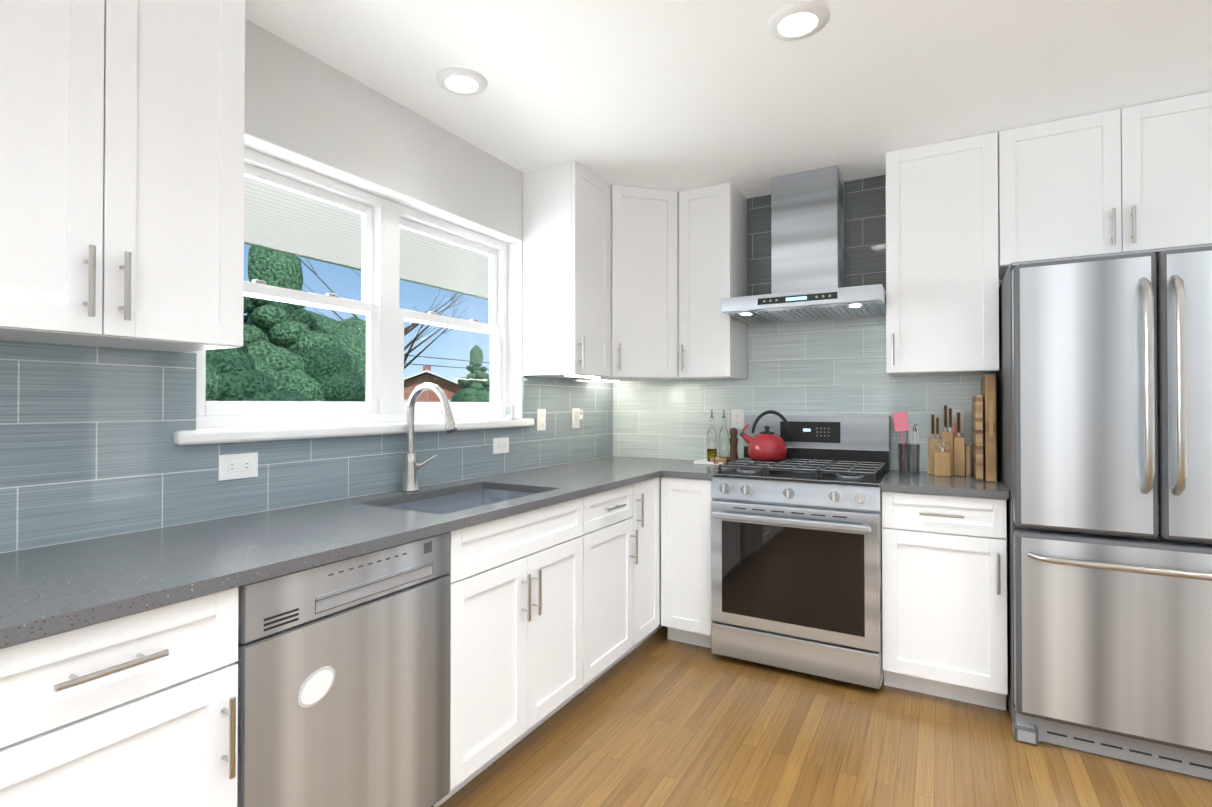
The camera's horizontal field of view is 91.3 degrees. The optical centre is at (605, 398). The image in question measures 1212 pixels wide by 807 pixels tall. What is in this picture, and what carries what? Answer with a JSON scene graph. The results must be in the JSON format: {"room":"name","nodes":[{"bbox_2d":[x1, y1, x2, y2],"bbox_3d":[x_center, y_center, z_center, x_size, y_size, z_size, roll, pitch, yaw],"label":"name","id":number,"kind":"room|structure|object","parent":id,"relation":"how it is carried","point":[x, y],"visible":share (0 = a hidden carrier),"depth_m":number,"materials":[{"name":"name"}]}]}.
{"room":"kitchen","nodes":[
{"label":"kitchen","id":0,"kind":"room"},
{"bbox_2d":[5,19,596,552],"bbox_3d":[-1.428,0.035,1.578,0.220,2.480,5.600,0,-1,29],"label":"wall","id":1,"kind":"structure","parent":0,"point":[305,103],"depth_m":2.27,"materials":[{"name":"grey paint"}]},
{"bbox_2d":[0,0,244,351],"bbox_3d":[-1.217,-0.671,1.363,0.361,1.070,0.600,0,-1,29],"label":"upper cabinet","id":2,"kind":"object","parent":1,"relation":"attached to","point":[122,122],"visible":1,"depth_m":1.32,"materials":[{"name":"white wood"}]},
{"bbox_2d":[0,340,612,552],"bbox_3d":[-1.034,0.117,2.045,0.008,0.495,4.400,0,-1,29],"label":"wall tiles","id":3,"kind":"structure","parent":1,"relation":"attached to","point":[89,449],"depth_m":1.66,"materials":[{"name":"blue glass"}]},
{"bbox_2d":[218,452,257,480],"bbox_3d":[-1.139,0.210,1.839,0.009,0.078,0.118,0,-1,29],"label":"outlet","id":4,"kind":"object","parent":3,"relation":"attached to","point":[237,466],"visible":1,"depth_m":1.83,"materials":[{"name":"white plastic"}]},
{"bbox_2d":[493,437,508,453],"bbox_3d":[-0.519,0.233,2.939,0.009,0.078,0.118,0,-1,29],"label":"electrical outlet","id":5,"kind":"object","parent":3,"relation":"attached to","point":[500,445],"visible":1,"depth_m":2.93,"materials":[{"name":"white plastic"}]},
{"bbox_2d":[537,409,545,430],"bbox_3d":[-0.349,0.115,3.236,0.014,0.118,0.078,0,-1,29],"label":"light switch","id":6,"kind":"object","parent":3,"relation":"attached to","point":[541,419],"visible":1,"depth_m":3.23,"materials":[{"name":"white plastic"}]},
{"bbox_2d":[572,408,582,427],"bbox_3d":[-0.165,0.118,3.537,0.040,0.118,0.078,0,-1,29],"label":"electrical outlet","id":7,"kind":"object","parent":3,"relation":"attached to","point":[577,414],"visible":1,"depth_m":3.52,"materials":[{"name":"white plastic"}]},
{"bbox_2d":[173,418,533,445],"bbox_3d":[-0.851,0.119,2.438,0.142,0.042,1.685,0,-1,29],"label":"window sill","id":8,"kind":"structure","parent":1,"relation":"attached to","point":[199,436],"depth_m":2.06,"materials":[{"name":"white wood"}]},
{"bbox_2d":[505,404,516,418],"bbox_3d":[-0.477,0.065,3.002,0.043,0.074,0.074,0,-1,-36],"label":"thermometer","id":9,"kind":"object","parent":8,"relation":"on","point":[509,411],"visible":1,"depth_m":2.98,"materials":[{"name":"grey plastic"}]},
{"bbox_2d":[195,132,522,429],"bbox_3d":[-0.911,-0.354,2.479,0.200,0.965,1.570,0,-1,29],"label":"window","id":10,"kind":"structure","parent":1,"relation":"in","point":[384,220],"depth_m":2.45,"materials":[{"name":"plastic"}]},
{"bbox_2d":[244,176,488,299],"bbox_3d":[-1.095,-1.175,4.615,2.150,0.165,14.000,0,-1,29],"label":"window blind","id":11,"kind":"object","parent":1,"relation":"attached to","point":[326,246],"depth_m":4.15,"materials":[{"name":"grey fabric"}]},
{"bbox_2d":[523,161,609,378],"bbox_3d":[-0.189,-0.651,3.187,0.361,1.078,0.369,0,-1,29],"label":"upper cabinet","id":12,"kind":"object","parent":1,"relation":"attached to","point":[566,269],"visible":1,"depth_m":3.06,"materials":[{"name":"white wood"}]},
{"bbox_2d":[245,0,1211,198],"bbox_3d":[0.410,-1.264,0.554,4.440,0.100,6.040,0,-1,29],"label":"ceiling","id":13,"kind":"structure","parent":0,"point":[677,95],"depth_m":2.17,"materials":[{"name":"white paint"}]},
{"bbox_2d":[436,67,487,95],"bbox_3d":[-0.545,-1.192,2.240,0.192,0.012,0.192,0,-1,29],"label":"recessed light","id":14,"kind":"object","parent":13,"relation":"in","point":[461,81],"visible":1,"depth_m":2.23,"materials":[{"name":"white plastic"}]},
{"bbox_2d":[767,1,829,40],"bbox_3d":[0.611,-1.195,1.887,0.192,0.012,0.192,0,-1,29],"label":"recessed light","id":15,"kind":"object","parent":13,"relation":"in","point":[798,20],"visible":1,"depth_m":1.87,"materials":[{"name":"white plastic"}]},
{"bbox_2d":[645,278,1002,473],"bbox_3d":[1.839,0.049,3.078,4.440,2.480,0.220,0,-1,29],"label":"wall","id":16,"kind":"structure","parent":0,"point":[1000,280],"depth_m":2.91,"materials":[{"name":"grey paint"}]},
{"bbox_2d":[567,185,694,382],"bbox_3d":[0.158,-0.648,3.552,0.607,1.078,0.611,0,-1,29],"label":"upper cabinet","id":17,"kind":"object","parent":16,"relation":"attached to","point":[644,284],"visible":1,"depth_m":3.33,"materials":[{"name":"white wood"}]},
{"bbox_2d":[679,182,746,379],"bbox_3d":[0.618,-0.653,3.436,0.303,1.070,0.361,0,-1,29],"label":"upper cabinet","id":18,"kind":"object","parent":16,"relation":"attached to","point":[712,261],"visible":1,"depth_m":3.33,"materials":[{"name":"white wood"}]},
{"bbox_2d":[721,166,885,323],"bbox_3d":[1.049,-0.811,3.108,0.760,0.755,0.498,0,-1,29],"label":"range hood","id":19,"kind":"object","parent":16,"relation":"attached to","point":[807,245],"visible":0.94,"depth_m":3.07,"materials":[{"name":"silver metal"}]},
{"bbox_2d":[613,175,996,473],"bbox_3d":[0.980,-0.406,3.435,2.142,1.565,0.008,0,-1,29],"label":"wall tile","id":20,"kind":"structure","parent":16,"relation":"attached to","point":[835,366],"depth_m":3.34,"materials":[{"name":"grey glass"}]},
{"bbox_2d":[731,409,743,428],"bbox_3d":[0.785,0.123,3.530,0.078,0.118,0.009,0,-1,29],"label":"electrical outlet","id":21,"kind":"object","parent":20,"relation":"attached to","point":[737,418],"visible":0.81,"depth_m":3.53,"materials":[{"name":"white plastic"}]},
{"bbox_2d":[947,409,964,432],"bbox_3d":[1.758,0.113,2.982,0.078,0.118,0.009,0,-1,29],"label":"electrical outlet","id":22,"kind":"object","parent":20,"relation":"attached to","point":[962,421],"visible":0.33,"depth_m":2.98,"materials":[{"name":"white plastic"}]},
{"bbox_2d":[886,132,998,375],"bbox_3d":[1.619,-0.658,2.872,0.457,1.070,0.361,0,-1,29],"label":"upper cabinet","id":23,"kind":"object","parent":16,"relation":"attached to","point":[942,280],"visible":1,"depth_m":2.75,"materials":[{"name":"white wood"}]},
{"bbox_2d":[998,91,1211,278],"bbox_3d":[2.186,-0.893,2.555,0.840,0.605,0.361,0,-1,29],"label":"upper cabinet","id":24,"kind":"object","parent":16,"relation":"attached to","point":[1134,178],"visible":0.79,"depth_m":2.45,"materials":[{"name":"white wood"}]},
{"bbox_2d":[439,626,1211,806],"bbox_3d":[0.410,1.316,0.531,4.440,0.100,6.040,0,-1,29],"label":"floor","id":25,"kind":"structure","parent":0,"point":[658,718],"depth_m":2.13,"materials":[{"name":"brown wood"}]},
{"bbox_2d":[0,587,237,806],"bbox_3d":[-1.132,0.829,1.182,0.658,0.885,0.456,0,-1,29],"label":"base cabinet","id":26,"kind":"object","parent":25,"relation":"on","point":[139,709],"visible":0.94,"depth_m":1.07,"materials":[{"name":"white wood"}]},
{"bbox_2d":[234,532,449,806],"bbox_3d":[-0.882,0.829,1.654,0.630,0.870,0.604,0,-1,29],"label":"dishwasher","id":27,"kind":"object","parent":25,"relation":"on","point":[343,682],"visible":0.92,"depth_m":1.46,"materials":[{"name":"silver metal"}]},
{"bbox_2d":[434,497,582,806],"bbox_3d":[-0.533,0.839,2.245,0.658,0.885,0.761,0,-1,29],"label":"base cabinet","id":28,"kind":"object","parent":25,"relation":"on","point":[516,628],"visible":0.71,"depth_m":2.04,"materials":[{"name":"white wood"}]},
{"bbox_2d":[0,456,685,648],"bbox_3d":[-0.651,0.380,2.059,0.638,0.030,3.975,0,-1,29],"label":"countertop","id":29,"kind":"structure","parent":28,"relation":"on","point":[46,591],"depth_m":1.44,"materials":[{"name":"stone"}]},
{"bbox_2d":[401,383,456,491],"bbox_3d":[-0.671,0.152,2.339,0.275,0.429,0.137,0,-1,29],"label":"faucet","id":30,"kind":"object","parent":29,"relation":"on","point":[410,479],"visible":1,"depth_m":2.34,"materials":[{"name":"metal"}]},
{"bbox_2d":[385,488,536,513],"bbox_3d":[-0.529,0.508,2.247,0.431,0.222,0.681,0,-1,29],"label":"sink","id":31,"kind":"object","parent":29,"relation":"in","point":[446,504],"visible":0.04,"depth_m":2.51,"materials":[{"name":"silver metal"}]},
{"bbox_2d":[564,484,637,704],"bbox_3d":[-0.234,0.844,2.776,0.658,0.885,0.456,0,-1,29],"label":"base cabinet","id":32,"kind":"object","parent":25,"relation":"on","point":[608,536],"visible":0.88,"depth_m":2.62,"materials":[{"name":"white wood"}]},
{"bbox_2d":[616,477,658,663],"bbox_3d":[-0.047,0.847,3.108,0.658,0.885,0.303,0,-1,29],"label":"base cabinet","id":33,"kind":"object","parent":25,"relation":"on","point":[645,517],"visible":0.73,"depth_m":2.97,"materials":[{"name":"white wood"}]},
{"bbox_2d":[643,476,662,641],"bbox_3d":[0.155,0.850,3.526,0.600,0.885,0.620,0,-1,29],"label":"base cabinet","id":34,"kind":"object","parent":25,"relation":"on","point":[652,632],"visible":0.04,"depth_m":3.15,"materials":[{"name":"white wood"}]},
{"bbox_2d":[661,476,712,647],"bbox_3d":[0.560,0.848,3.297,0.286,0.885,0.620,0,-1,29],"label":"base cabinet","id":35,"kind":"object","parent":25,"relation":"on","point":[685,560],"visible":0.71,"depth_m":3.04,"materials":[{"name":"white wood"}]},
{"bbox_2d":[664,460,728,479],"bbox_3d":[0.571,0.391,3.281,0.248,0.030,0.645,0,-1,29],"label":"countertop","id":36,"kind":"structure","parent":35,"relation":"on","point":[688,469],"depth_m":3.08,"materials":[{"name":"stone"}]},
{"bbox_2d":[694,459,722,464],"bbox_3d":[0.655,0.369,3.449,0.240,0.014,0.180,0,-1,29],"label":"tray","id":37,"kind":"object","parent":36,"relation":"on","point":[703,461],"visible":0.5,"depth_m":3.41,"materials":[{"name":"white ceramic"}]},
{"bbox_2d":[707,410,716,461],"bbox_3d":[0.626,0.218,3.501,0.058,0.305,0.058,0,-1,29],"label":"oil bottle","id":38,"kind":"object","parent":37,"relation":"on","point":[711,442],"visible":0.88,"depth_m":3.48,"materials":[{"name":"clear glass"}]},
{"bbox_2d":[710,455,727,463],"bbox_3d":[0.646,0.349,3.400,0.096,0.040,0.100,0,-1,29],"label":"coasters","id":39,"kind":"object","parent":37,"relation":"on","point":[718,460],"visible":0.9,"depth_m":3.37,"materials":[{"name":"brown wood"}]},
{"bbox_2d":[719,410,728,461],"bbox_3d":[0.692,0.217,3.476,0.058,0.305,0.058,0,-1,29],"label":"oil bottle","id":40,"kind":"object","parent":37,"relation":"on","point":[723,443],"visible":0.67,"depth_m":3.45,"materials":[{"name":"clear glass"}]},
{"bbox_2d":[729,428,737,461],"bbox_3d":[0.725,0.267,3.365,0.058,0.204,0.058,0,-1,29],"label":"pepper mill","id":41,"kind":"object","parent":37,"relation":"on","point":[733,441],"visible":0.92,"depth_m":3.35,"materials":[{"name":"brown wood"}]},
{"bbox_2d":[711,414,890,688],"bbox_3d":[0.992,0.688,2.993,0.762,1.200,0.725,0,-1,29],"label":"range","id":42,"kind":"object","parent":25,"relation":"on","point":[796,559],"visible":0.98,"depth_m":2.75,"materials":[{"name":"silver metal"}]},
{"bbox_2d":[740,410,790,460],"bbox_3d":[0.860,0.197,3.209,0.276,0.270,0.210,0,-1,29],"label":"kettle","id":43,"kind":"object","parent":42,"relation":"on","point":[767,444],"visible":1,"depth_m":3.14,"materials":[{"name":"red metal"}]},
{"bbox_2d":[881,491,1007,710],"bbox_3d":[1.542,0.843,2.723,0.457,0.885,0.658,0,-1,29],"label":"base cabinet","id":44,"kind":"object","parent":25,"relation":"on","point":[944,596],"visible":0.96,"depth_m":2.47,"materials":[{"name":"white wood"}]},
{"bbox_2d":[881,470,1008,498],"bbox_3d":[1.549,0.386,2.734,0.461,0.030,0.638,0,-1,29],"label":"countertop","id":45,"kind":"structure","parent":44,"relation":"on","point":[925,483],"depth_m":2.54,"materials":[{"name":"stone"}]},
{"bbox_2d":[892,411,919,474],"bbox_3d":[1.480,0.216,2.923,0.124,0.311,0.100,0,-1,29],"label":"utensil holder","id":46,"kind":"object","parent":45,"relation":"on","point":[908,458],"visible":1,"depth_m":2.90,"materials":[{"name":"grey metal"}]},
{"bbox_2d":[928,405,970,476],"bbox_3d":[1.674,0.202,2.891,0.178,0.340,0.165,0,-1,29],"label":"knife block","id":47,"kind":"object","parent":45,"relation":"on","point":[946,448],"visible":1,"depth_m":2.86,"materials":[{"name":"brown wood"}]},
{"bbox_2d":[972,395,982,480],"bbox_3d":[1.756,0.178,2.799,0.030,0.385,0.314,0,-1,29],"label":"cutting board","id":48,"kind":"object","parent":45,"relation":"on","point":[977,404],"visible":1,"depth_m":2.67,"materials":[{"name":"brown wood"}]},
{"bbox_2d":[981,375,996,481],"bbox_3d":[1.788,0.133,2.771,0.040,0.475,0.330,0,-1,29],"label":"cutting board","id":49,"kind":"object","parent":45,"relation":"on","point":[988,387],"visible":0.9,"depth_m":2.63,"materials":[{"name":"brown wood"}]},
{"bbox_2d":[997,243,1211,780],"bbox_3d":[2.052,0.379,2.312,0.828,1.805,0.840,0,-1,29],"label":"fridge","id":50,"kind":"object","parent":25,"relation":"on","point":[1104,424],"visible":0.94,"depth_m":2.07,"materials":[{"name":"grey metal"}]},
{"label":"outside","id":51,"kind":"structure","parent":0,"visible":0},
{"bbox_3d":[-47.428,2.437,42.167,119.760,0.200,200.000,0,-1,29],"label":"ground","id":52,"kind":"structure","parent":51,"visible":0},
{"bbox_2d":[205,331,307,400],"bbox_3d":[-7.174,-0.214,9.491,5.339,6.338,5.518,0,-1,29],"label":"tree","id":53,"kind":"object","parent":52,"relation":"on","point":[265,384],"depth_m":9.22,"materials":[{"name":"green plant"}]},
{"bbox_2d":[243,246,365,401],"bbox_3d":[-6.744,-0.202,12.499,5.448,6.552,5.586,0,-1,29],"label":"tree","id":54,"kind":"object","parent":52,"relation":"on","point":[279,316],"depth_m":11.81,"materials":[{"name":"green plant"}]},
{"bbox_2d":[308,311,365,398],"bbox_3d":[-7.242,-0.028,14.430,4.108,4.235,4.794,0,-1,29],"label":"tree","id":55,"kind":"object","parent":52,"relation":"on","point":[348,330],"depth_m":13.81,"materials":[{"name":"green plant"}]},
{"bbox_2d":[300,259,469,367],"bbox_3d":[-6.271,-1.504,18.904,6.153,7.266,7.638,0,-1,29],"label":"tree","id":56,"kind":"object","parent":52,"relation":"on","point":[407,330],"depth_m":18.81,"materials":[{"name":"brown plant"}]},
{"bbox_2d":[404,366,463,401],"bbox_3d":[-16.717,-0.247,55.305,9.400,5.400,17.440,0,-1,-17],"label":"house","id":57,"kind":"structure","parent":52,"relation":"on","point":[450,386],"depth_m":47.69,"materials":[{"name":"brick"}]},
{"bbox_2d":[451,345,489,401],"bbox_3d":[-6.932,-0.077,31.445,4.058,5.553,3.829,0,-1,29],"label":"tree","id":58,"kind":"object","parent":52,"relation":"on","point":[459,396],"depth_m":30.86,"materials":[{"name":"green plant"}]},
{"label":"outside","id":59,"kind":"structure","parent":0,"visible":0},
{"bbox_2d":[405,355,489,369],"bbox_3d":[-12.770,-2.036,25.549,0.539,0.792,75.201,0,-1,33],"label":"hanging wire","id":60,"kind":"object","parent":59,"point":[442,358],"depth_m":31.45,"materials":[{"name":"black plastic"}]}
]}

